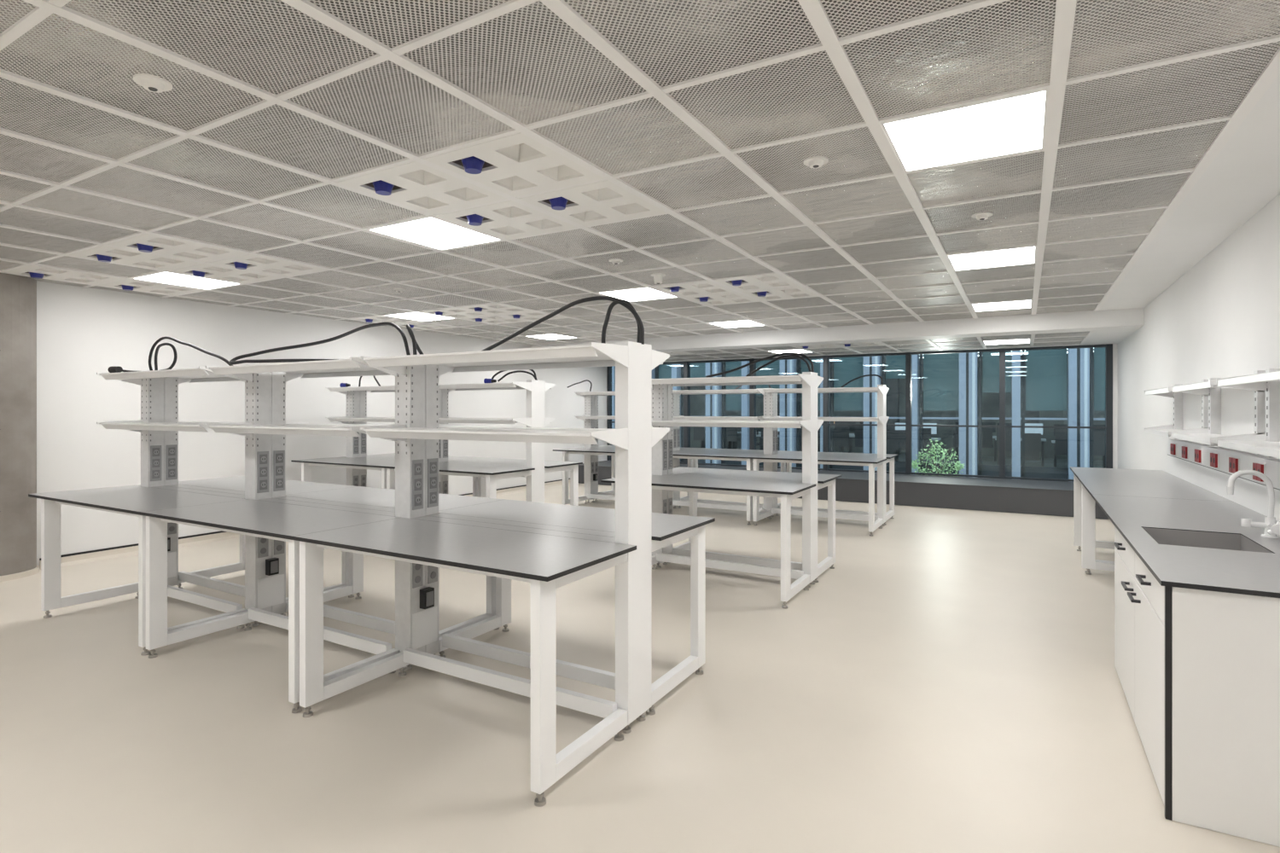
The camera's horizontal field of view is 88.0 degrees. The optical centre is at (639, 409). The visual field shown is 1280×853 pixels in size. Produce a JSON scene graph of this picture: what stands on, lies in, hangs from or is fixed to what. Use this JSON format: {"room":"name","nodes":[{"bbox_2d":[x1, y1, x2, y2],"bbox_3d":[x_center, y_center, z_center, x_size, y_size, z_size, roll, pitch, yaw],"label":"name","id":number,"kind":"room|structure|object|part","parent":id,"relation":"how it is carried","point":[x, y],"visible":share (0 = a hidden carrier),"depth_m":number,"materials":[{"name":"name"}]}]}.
{"room":"laboratory","nodes":[
{"label":"laboratory","id":0,"kind":"room"},
{"bbox_2d":[0,273,36,575],"bbox_3d":[-7.132,0.158,3.655,0.291,2.745,5.950,0,0,30],"label":"concrete column","id":1,"kind":"structure","parent":0,"point":[18,293],"depth_m":5.99,"materials":[{"name":"grey concrete"}]},
{"bbox_2d":[36,280,607,565],"bbox_3d":[-4.806,0.030,8.160,0.200,3.000,16.100,0,0,30],"label":"wall","id":2,"kind":"structure","parent":0,"point":[82,333],"depth_m":7.56,"materials":[{"name":"white paint"}]},
{"bbox_2d":[0,478,570,581],"bbox_3d":[-4.912,1.478,7.476,0.302,0.105,14.790,0,0,30],"label":"baseboard","id":3,"kind":"structure","parent":2,"relation":"attached to","point":[125,550],"depth_m":6.94,"materials":[{"name":"beige plastic"}]},
{"bbox_2d":[0,483,1279,852],"bbox_3d":[-0.678,1.605,5.710,10.000,0.150,16.400,0,0,30],"label":"floor","id":4,"kind":"structure","parent":0,"point":[952,684],"depth_m":3.18,"materials":[{"name":"beige plastic"}]},
{"bbox_2d":[28,296,715,807],"bbox_3d":[-2.059,0.464,4.384,4.860,2.131,1.560,0,0,30],"label":"laboratory bench","id":5,"kind":"object","parent":4,"relation":"on","point":[549,547],"visible":1,"depth_m":3.82,"materials":[{"name":"white"}]},
{"bbox_2d":[28,476,715,581],"bbox_3d":[-2.059,0.639,4.384,4.860,0.019,1.560,0,0,30],"label":"island countertop","id":6,"kind":"structure","parent":5,"relation":"on","point":[530,540],"depth_m":3.72,"materials":[{"name":"black laminate"}]},
{"bbox_3d":[-2.007,1.062,4.354,4.640,0.825,1.520,0,0,30],"label":"frame","id":7,"kind":"part","parent":5,"relation":"part of","materials":[{"name":"white metal"}]},
{"bbox_2d":[290,369,582,506],"bbox_3d":[-2.500,0.520,8.049,3.300,2.017,1.560,0,0,30],"label":"laboratory bench","id":8,"kind":"object","parent":4,"relation":"on","point":[485,472],"visible":0.48,"depth_m":7.70,"materials":[{"name":"white"}]},
{"bbox_2d":[290,453,582,475],"bbox_3d":[-2.500,0.639,8.049,3.300,0.019,1.560,0,0,30],"label":"island countertop","id":9,"kind":"structure","parent":8,"relation":"on","point":[486,466],"depth_m":7.71,"materials":[{"name":"black"}]},
{"bbox_3d":[-2.448,1.062,8.019,3.080,0.825,1.520,0,0,30],"label":"frame","id":10,"kind":"part","parent":8,"relation":"part of","materials":[{"name":"white metal"}]},
{"bbox_2d":[600,352,841,608],"bbox_3d":[0.796,0.512,6.139,1.740,2.033,1.560,0,0,30],"label":"lab bench","id":11,"kind":"object","parent":4,"relation":"on","point":[786,486],"visible":0.88,"depth_m":5.82,"materials":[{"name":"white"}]},
{"bbox_2d":[600,466,841,494],"bbox_3d":[0.796,0.639,6.139,1.740,0.019,1.560,0,0,30],"label":"island countertop","id":12,"kind":"structure","parent":11,"relation":"on","point":[784,483],"depth_m":5.86,"materials":[{"name":"black laminate"}]},
{"bbox_3d":[0.848,1.062,6.109,1.520,0.825,1.520,0,0,30],"label":"frame","id":13,"kind":"part","parent":11,"relation":"part of","materials":[{"name":"white metal"}]},
{"bbox_2d":[552,374,898,536],"bbox_3d":[1.028,0.518,9.876,5.087,2.021,1.560,0,0,30],"label":"lab bench","id":14,"kind":"object","parent":4,"relation":"on","point":[770,456],"visible":0.76,"depth_m":9.30,"materials":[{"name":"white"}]},
{"bbox_2d":[552,445,898,464],"bbox_3d":[1.126,0.639,9.819,4.860,0.019,1.560,0,0,30],"label":"island countertop","id":15,"kind":"structure","parent":14,"relation":"on","point":[704,452],"depth_m":9.31,"materials":[{"name":"black"}]},
{"bbox_3d":[1.178,1.062,9.789,4.640,0.825,1.520,0,0,30],"label":"frame","id":16,"kind":"part","parent":14,"relation":"part of","materials":[{"name":"white metal"}]},
{"bbox_2d":[1070,466,1279,847],"bbox_3d":[3.685,1.082,4.689,0.823,0.894,5.630,0,0,30],"label":"sink counter","id":17,"kind":"object","parent":4,"relation":"on","point":[1197,590],"depth_m":2.46,"materials":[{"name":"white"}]},
{"bbox_2d":[1070,466,1279,598],"bbox_3d":[3.692,0.644,4.685,0.808,0.018,5.630,0,0,30],"label":"countertop","id":18,"kind":"structure","parent":17,"relation":"on","point":[1132,500],"depth_m":3.61,"materials":[{"name":"black laminate"}]},
{"bbox_2d":[1141,527,1273,553],"bbox_3d":[2.760,0.707,3.255,0.410,0.136,0.540,0,0,30],"label":"sink basin","id":19,"kind":"object","parent":17,"relation":"in","point":[1160,536],"depth_m":3.44,"materials":[{"name":"grey"}]},
{"bbox_2d":[1226,470,1279,538],"bbox_3d":[3.054,0.468,3.291,0.215,0.331,0.149,0,0,30],"label":"tap","id":20,"kind":"object","parent":17,"relation":"on","point":[1271,529],"visible":1,"depth_m":3.29,"materials":[{"name":"white"}]},
{"bbox_2d":[1240,516,1279,538],"bbox_3d":[3.083,0.585,3.275,0.149,0.099,0.149,0,0,30],"label":"tap","id":21,"kind":"object","parent":20,"relation":"attached to","point":[1271,529],"depth_m":3.28,"materials":[{"name":"white metal"}]},
{"bbox_2d":[0,0,1279,345],"bbox_3d":[-1.551,-1.228,4.667,8.935,0.001,13.320,0,0,30],"label":"ceiling","id":22,"kind":"structure","parent":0,"point":[526,62],"depth_m":2.93,"materials":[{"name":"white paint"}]},
{"bbox_2d":[3,265,123,285],"bbox_3d":[-5.222,-1.238,6.021,0.613,0.104,0.668,0,0,30],"label":"panel","id":23,"kind":"object","parent":22,"relation":"in","point":[39,272],"depth_m":5.99,"materials":[{"name":"white metal"}]},
{"bbox_2d":[69,245,199,270],"bbox_3d":[-4.072,-1.238,5.354,0.613,0.104,0.668,0,0,30],"label":"panel","id":24,"kind":"object","parent":22,"relation":"attached to","point":[103,253],"depth_m":5.32,"materials":[{"name":"white metal"}]},
{"bbox_2d":[98,279,204,296],"bbox_3d":[-4.871,-1.238,6.626,0.613,0.104,0.668,0,0,30],"label":"panel","id":25,"kind":"object","parent":22,"relation":"in","point":[129,285],"depth_m":6.58,"materials":[{"name":"white metal"}]},
{"bbox_2d":[107,233,244,261],"bbox_3d":[-3.496,-1.238,5.020,0.613,0.104,0.668,0,0,30],"label":"panel","id":26,"kind":"object","parent":22,"relation":"attached to","point":[147,242],"depth_m":4.98,"materials":[{"name":"white metal"}]},
{"bbox_2d":[131,272,238,290],"bbox_3d":[-4.296,-1.237,6.293,0.613,0.037,0.668,0,0,30],"label":"ceiling light panel","id":27,"kind":"object","parent":22,"relation":"in","point":[162,277],"depth_m":6.29,"materials":[{"name":"white plastic"}]},
{"bbox_2d":[168,263,280,284],"bbox_3d":[-3.720,-1.238,5.959,0.613,0.104,0.668,0,0,30],"label":"panel","id":28,"kind":"object","parent":22,"relation":"attached to","point":[203,270],"depth_m":5.92,"materials":[{"name":"white metal"}]},
{"bbox_2d":[209,254,326,276],"bbox_3d":[-3.145,-1.238,5.626,0.613,0.104,0.668,0,0,30],"label":"panel","id":29,"kind":"object","parent":22,"relation":"attached to","point":[250,262],"depth_m":5.60,"materials":[{"name":"white metal"}]},
{"bbox_2d":[352,315,418,324],"bbox_3d":[-3.467,-1.238,9.049,0.613,0.104,0.668,0,0,30],"label":"panel","id":30,"kind":"object","parent":22,"relation":"in","point":[372,319],"depth_m":8.98,"materials":[{"name":"white metal"}]},
{"bbox_2d":[386,312,453,321],"bbox_3d":[-2.892,-1.237,8.715,0.613,0.037,0.668,0,0,30],"label":"ceiling light panel","id":31,"kind":"object","parent":22,"relation":"in","point":[412,316],"depth_m":8.73,"materials":[{"name":"white plastic"}]},
{"bbox_2d":[337,161,506,214],"bbox_3d":[-1.195,-1.238,3.686,0.613,0.104,0.668,0,0,30],"label":"panel","id":32,"kind":"object","parent":22,"relation":"attached to","point":[415,184],"depth_m":3.65,"materials":[{"name":"white metal"}]},
{"bbox_2d":[395,322,458,330],"bbox_3d":[-3.116,-1.238,9.655,0.613,0.104,0.668,0,0,30],"label":"panel","id":33,"kind":"object","parent":22,"relation":"in","point":[418,325],"depth_m":9.67,"materials":[{"name":"white metal"}]},
{"bbox_2d":[366,216,501,250],"bbox_3d":[-1.419,-1.237,4.625,0.613,0.037,0.668,0,0,30],"label":"ceiling light panel","id":34,"kind":"object","parent":22,"relation":"attached to","point":[431,232],"depth_m":4.61,"materials":[{"name":"white plastic"}]},
{"bbox_2d":[418,308,490,318],"bbox_3d":[-2.316,-1.238,8.382,0.613,0.104,0.668,0,0,30],"label":"panel","id":35,"kind":"object","parent":22,"relation":"in","point":[452,312],"depth_m":8.33,"materials":[{"name":"white metal"}]},
{"bbox_2d":[460,314,528,324],"bbox_3d":[-1.965,-1.238,8.988,0.613,0.104,0.668,0,0,30],"label":"panel","id":36,"kind":"object","parent":22,"relation":"in","point":[494,319],"depth_m":8.95,"materials":[{"name":"white metal"}]},
{"bbox_2d":[458,303,533,314],"bbox_3d":[-1.741,-1.238,8.048,0.613,0.104,0.668,0,0,30],"label":"panel","id":37,"kind":"object","parent":22,"relation":"in","point":[497,309],"depth_m":8.03,"materials":[{"name":"white metal"}]},
{"bbox_2d":[436,200,577,239],"bbox_3d":[-0.844,-1.238,4.292,0.613,0.104,0.668,0,0,30],"label":"panel","id":38,"kind":"object","parent":22,"relation":"attached to","point":[509,219],"depth_m":4.26,"materials":[{"name":"white metal"}]},
{"bbox_2d":[423,133,604,197],"bbox_3d":[-0.620,-1.238,3.353,0.613,0.104,0.668,0,0,30],"label":"panel","id":39,"kind":"object","parent":22,"relation":"attached to","point":[517,165],"depth_m":3.31,"materials":[{"name":"white metal"}]},
{"bbox_2d":[499,311,567,320],"bbox_3d":[-1.390,-1.238,8.654,0.613,0.104,0.668,0,0,30],"label":"panel","id":40,"kind":"object","parent":22,"relation":"in","point":[532,316],"depth_m":8.62,"materials":[{"name":"white metal"}]},
{"bbox_2d":[526,334,573,339],"bbox_3d":[-1.487,-1.237,11.138,0.613,0.037,0.668,0,0,30],"label":"ceiling light panel","id":41,"kind":"object","parent":22,"relation":"in","point":[545,336],"depth_m":11.20,"materials":[{"name":"white plastic"}]},
{"bbox_2d":[518,180,666,226],"bbox_3d":[-0.269,-1.238,3.958,0.613,0.104,0.668,0,0,30],"label":"panel","id":42,"kind":"object","parent":22,"relation":"attached to","point":[604,201],"depth_m":3.92,"materials":[{"name":"white metal"}]},
{"bbox_2d":[598,287,677,302],"bbox_3d":[-0.015,-1.237,7.048,0.613,0.037,0.668,0,0,30],"label":"ceiling light panel","id":43,"kind":"object","parent":22,"relation":"in","point":[645,293],"depth_m":7.04,"materials":[{"name":"white plastic"}]},
{"bbox_2d":[0,0,1279,345],"bbox_3d":[-1.544,-1.233,4.663,8.951,0.034,13.320,0,0,30],"label":"ceiling grid","id":44,"kind":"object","parent":22,"relation":"attached to","point":[814,10],"depth_m":3.27,"materials":[{"name":"white metal"}]},
{"bbox_2d":[663,351,694,355],"bbox_3d":[0.566,-1.033,12.028,0.613,0.104,0.668,0,0,30],"label":"panel","id":45,"kind":"object","parent":22,"relation":"in","point":[673,353],"depth_m":11.98,"materials":[{"name":"white metal"}]},
{"bbox_2d":[652,280,734,296],"bbox_3d":[0.560,-1.238,6.714,0.613,0.104,0.668,0,0,30],"label":"panel","id":46,"kind":"object","parent":22,"relation":"in","point":[701,288],"depth_m":6.67,"materials":[{"name":"white metal"}]},
{"bbox_2d":[684,292,758,305],"bbox_3d":[0.911,-1.238,7.320,0.613,0.104,0.668,0,0,30],"label":"panel","id":47,"kind":"object","parent":22,"relation":"in","point":[730,298],"depth_m":7.29,"materials":[{"name":"white metal"}]},
{"bbox_2d":[709,320,764,328],"bbox_3d":[1.389,-1.237,9.470,0.613,0.037,0.668,0,0,30],"label":"ceiling light panel","id":48,"kind":"object","parent":22,"relation":"in","point":[736,323],"depth_m":9.52,"materials":[{"name":"white plastic"}]},
{"bbox_2d":[715,273,798,291],"bbox_3d":[1.136,-1.238,6.381,0.613,0.104,0.668,0,0,30],"label":"panel","id":49,"kind":"object","parent":22,"relation":"in","point":[774,281],"depth_m":6.35,"materials":[{"name":"white metal"}]},
{"bbox_2d":[742,286,818,301],"bbox_3d":[1.487,-1.238,6.986,0.613,0.104,0.668,0,0,30],"label":"panel","id":50,"kind":"object","parent":22,"relation":"in","point":[794,292],"depth_m":6.96,"materials":[{"name":"white metal"}]},
{"bbox_2d":[769,349,810,354],"bbox_3d":[2.643,-1.032,11.633,0.613,0.037,0.668,0,0,30],"label":"ceiling light panel","id":51,"kind":"object","parent":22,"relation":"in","point":[789,351],"depth_m":11.67,"materials":[{"name":"white plastic"}]},
{"bbox_2d":[793,343,841,349],"bbox_3d":[2.867,-1.033,10.694,0.613,0.104,0.668,0,0,30],"label":"panel","id":52,"kind":"object","parent":22,"relation":"in","point":[829,346],"depth_m":10.67,"materials":[{"name":"white metal"}]},
{"bbox_2d":[531,308,1144,351],"bbox_3d":[2.065,-1.242,10.442,9.400,0.455,0.300,0,0,30],"label":"ceiling beam","id":53,"kind":"structure","parent":22,"relation":"attached to","point":[1125,318],"depth_m":9.29,"materials":[{"name":"white paint"}]},
{"bbox_2d":[835,342,883,347],"bbox_3d":[3.443,-1.033,10.361,0.613,0.104,0.668,0,0,30],"label":"panel","id":54,"kind":"object","parent":22,"relation":"in","point":[864,344],"depth_m":10.28,"materials":[{"name":"white metal"}]},
{"bbox_2d":[880,88,1049,172],"bbox_3d":[1.457,-1.237,2.958,0.613,0.037,0.668,0,0,30],"label":"ceiling light panel","id":55,"kind":"object","parent":22,"relation":"in","point":[1017,124],"depth_m":2.92,"materials":[{"name":"white plastic"}]},
{"bbox_2d":[947,246,1036,271],"bbox_3d":[2.862,-1.237,5.380,0.613,0.037,0.668,0,0,30],"label":"ceiling light panel","id":56,"kind":"object","parent":22,"relation":"in","point":[1023,255],"depth_m":5.36,"materials":[{"name":"white plastic"}]},
{"bbox_2d":[971,300,1032,311],"bbox_3d":[4.266,-1.237,7.803,0.613,0.037,0.668,0,0,30],"label":"ceiling light panel","id":57,"kind":"object","parent":22,"relation":"in","point":[1023,304],"depth_m":7.79,"materials":[{"name":"white plastic"}]},
{"bbox_2d":[983,338,1030,344],"bbox_3d":[5.520,-1.032,9.966,0.613,0.037,0.668,0,0,30],"label":"ceiling light panel","id":58,"kind":"object","parent":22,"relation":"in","point":[1013,341],"depth_m":9.96,"materials":[{"name":"white plastic"}]},
{"bbox_2d":[660,327,1140,362],"bbox_3d":[2.737,-1.033,11.602,9.400,0.043,2.380,0,0,30],"label":"ceiling beam","id":59,"kind":"structure","parent":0,"point":[1102,336],"depth_m":10.51,"materials":[{"name":"white paint"}]},
{"bbox_2d":[1099,73,1279,310],"bbox_3d":[2.515,-1.245,2.310,0.465,0.050,13.320,0,0,30],"label":"soffit","id":60,"kind":"structure","parent":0,"point":[1244,177],"depth_m":3.97,"materials":[{"name":"white paint"}]},
{"bbox_2d":[1117,193,1279,521],"bbox_3d":[3.500,0.030,3.346,0.200,3.000,16.100,0,0,30],"label":"wall","id":61,"kind":"structure","parent":0,"point":[1220,318],"depth_m":5.15,"materials":[{"name":"white paint"}]},
{"bbox_2d":[1112,343,1117,468],"bbox_3d":[7.383,0.068,10.302,0.058,2.165,0.130,0,0,30],"label":"jamb","id":62,"kind":"object","parent":61,"relation":"attached to","point":[1114,346],"depth_m":10.25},
{"bbox_2d":[1144,379,1208,444],"bbox_3d":[4.548,0.020,5.628,0.274,0.500,1.200,0,0,30],"label":"wall shelf","id":63,"kind":"object","parent":61,"relation":"attached to","point":[1166,431],"visible":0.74,"depth_m":5.99,"materials":[{"name":"grey metal"}]},
{"bbox_2d":[1171,370,1265,455],"bbox_3d":[3.871,0.020,4.460,0.274,0.500,1.200,0,0,30],"label":"wall shelf","id":64,"kind":"object","parent":61,"relation":"attached to","point":[1208,436],"visible":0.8,"depth_m":4.58,"materials":[{"name":"grey"}]},
{"bbox_2d":[1167,439,1279,493],"bbox_3d":[3.813,0.362,4.176,0.090,0.165,4.850,0,0,30],"label":"socket trunking","id":65,"kind":"object","parent":61,"relation":"attached to","point":[1225,462],"visible":0.88,"depth_m":4.47,"materials":[{"name":"grey"}]},
{"bbox_2d":[1216,368,1279,458],"bbox_3d":[3.194,0.020,3.292,0.274,0.500,1.200,0,0,30],"label":"wall shelf","id":66,"kind":"object","parent":61,"relation":"attached to","point":[1267,445],"visible":1,"depth_m":3.70,"materials":[{"name":"grey"}]},
{"bbox_3d":[-0.703,-1.570,5.667,9.800,0.200,16.300,0,0,30],"label":"ceiling","id":67,"kind":"structure","parent":0,"visible":0},
{"bbox_2d":[133,73,172,93],"bbox_3d":[-1.823,-1.212,2.478,0.119,0.032,0.119,0,0,30],"label":"smoke detector","id":68,"kind":"object","parent":67,"relation":"attached to","point":[151,83],"visible":1,"depth_m":2.46,"materials":[{"name":"white plastic"}]},
{"bbox_2d":[392,287,405,291],"bbox_3d":[-2.451,-1.212,6.738,0.119,0.032,0.119,0,0,30],"label":"smoke detector","id":69,"kind":"object","parent":67,"relation":"attached to","point":[398,289],"visible":1,"depth_m":6.71,"materials":[{"name":"white plastic"}]},
{"bbox_2d":[608,258,622,264],"bbox_3d":[-0.197,-1.212,5.443,0.119,0.032,0.119,0,0,30],"label":"smoke detector","id":70,"kind":"object","parent":67,"relation":"attached to","point":[615,261],"visible":1,"depth_m":5.42,"materials":[{"name":"white"}]},
{"bbox_2d":[650,273,665,284],"bbox_3d":[0.166,-1.187,6.030,0.139,0.082,0.139,0,0,30],"label":"smoke detector","id":71,"kind":"object","parent":67,"relation":"attached to","point":[658,277],"visible":1,"depth_m":6.00,"materials":[{"name":"white plastic"}]},
{"bbox_2d":[803,156,828,168],"bbox_3d":[0.868,-1.212,3.265,0.119,0.032,0.119,0,0,30],"label":"smoke detector","id":72,"kind":"object","parent":67,"relation":"attached to","point":[814,161],"visible":1,"depth_m":3.24,"materials":[{"name":"white plastic"}]},
{"bbox_2d":[971,211,993,220],"bbox_3d":[2.156,-1.212,4.171,0.119,0.032,0.119,0,0,30],"label":"smoke detector","id":73,"kind":"object","parent":67,"relation":"attached to","point":[980,216],"visible":1,"depth_m":4.14,"materials":[{"name":"white plastic"}]},
{"bbox_3d":[3.354,-1.242,12.666,9.400,0.455,0.120,0,0,30],"label":"wall","id":74,"kind":"structure","parent":0,"visible":0},
{"bbox_2d":[607,366,615,460],"bbox_3d":[-0.473,0.068,14.850,0.547,2.165,0.140,0,0,30],"label":"window","id":75,"kind":"structure","parent":74,"relation":"in","point":[609,369],"depth_m":14.93,"materials":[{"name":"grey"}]},
{"bbox_2d":[663,360,690,464],"bbox_3d":[0.396,0.068,14.346,1.462,2.165,0.140,0,0,30],"label":"window","id":76,"kind":"structure","parent":74,"relation":"in","point":[686,366],"depth_m":13.96,"materials":[{"name":"grey"}]},
{"bbox_2d":[687,358,756,466],"bbox_3d":[1.661,0.068,13.612,1.462,2.165,0.140,0,0,30],"label":"window","id":77,"kind":"structure","parent":74,"relation":"in","point":[753,367],"depth_m":13.25,"materials":[{"name":"grey metal"}]},
{"bbox_2d":[754,355,829,471],"bbox_3d":[2.927,0.068,12.879,1.462,2.165,0.140,0,0,30],"label":"window","id":78,"kind":"structure","parent":74,"relation":"in","point":[825,359],"depth_m":12.49,"materials":[{"name":"grey metal"}]},
{"bbox_2d":[578,343,1112,519],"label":"window","id":79,"kind":"structure","parent":74,"relation":"in","point":[1108,347],"depth_m":10.29,"materials":[{"name":"grey"}]},
{"bbox_3d":[2.977,1.339,11.995,9.380,0.378,1.340,0,0,30],"label":"sill","id":80,"kind":"part","parent":79,"relation":"part of","materials":[{"name":"grey"}]},
{"bbox_2d":[827,352,912,474],"bbox_3d":[4.192,0.068,12.145,1.462,2.165,0.140,0,0,30],"label":"window","id":81,"kind":"structure","parent":74,"relation":"in","point":[908,357],"depth_m":11.76,"materials":[{"name":"grey metal"}]},
{"bbox_2d":[910,348,1005,478],"bbox_3d":[5.457,0.068,11.412,1.462,2.165,0.140,0,0,30],"label":"window","id":82,"kind":"structure","parent":74,"relation":"in","point":[1002,352],"depth_m":11.02,"materials":[{"name":"grey"}]},
{"label":"outside","id":83,"kind":"structure","parent":0,"visible":0},
{"bbox_2d":[611,347,1105,482],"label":"window","id":84,"kind":"structure","parent":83,"point":[1056,387],"depth_m":17.62,"materials":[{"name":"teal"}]},
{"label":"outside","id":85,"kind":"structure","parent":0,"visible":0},
{"bbox_3d":[4.363,2.580,15.502,20.000,0.300,5.200,0,0,30],"label":"terrace","id":86,"kind":"object","parent":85,"visible":0},
{"bbox_2d":[912,438,965,477],"bbox_3d":[6.226,1.522,13.920,1.089,1.815,0.744,0,0,30],"label":"shrub","id":87,"kind":"object","parent":86,"relation":"on","point":[959,467],"visible":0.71,"depth_m":13.93,"materials":[{"name":"green plant"}]}
]}

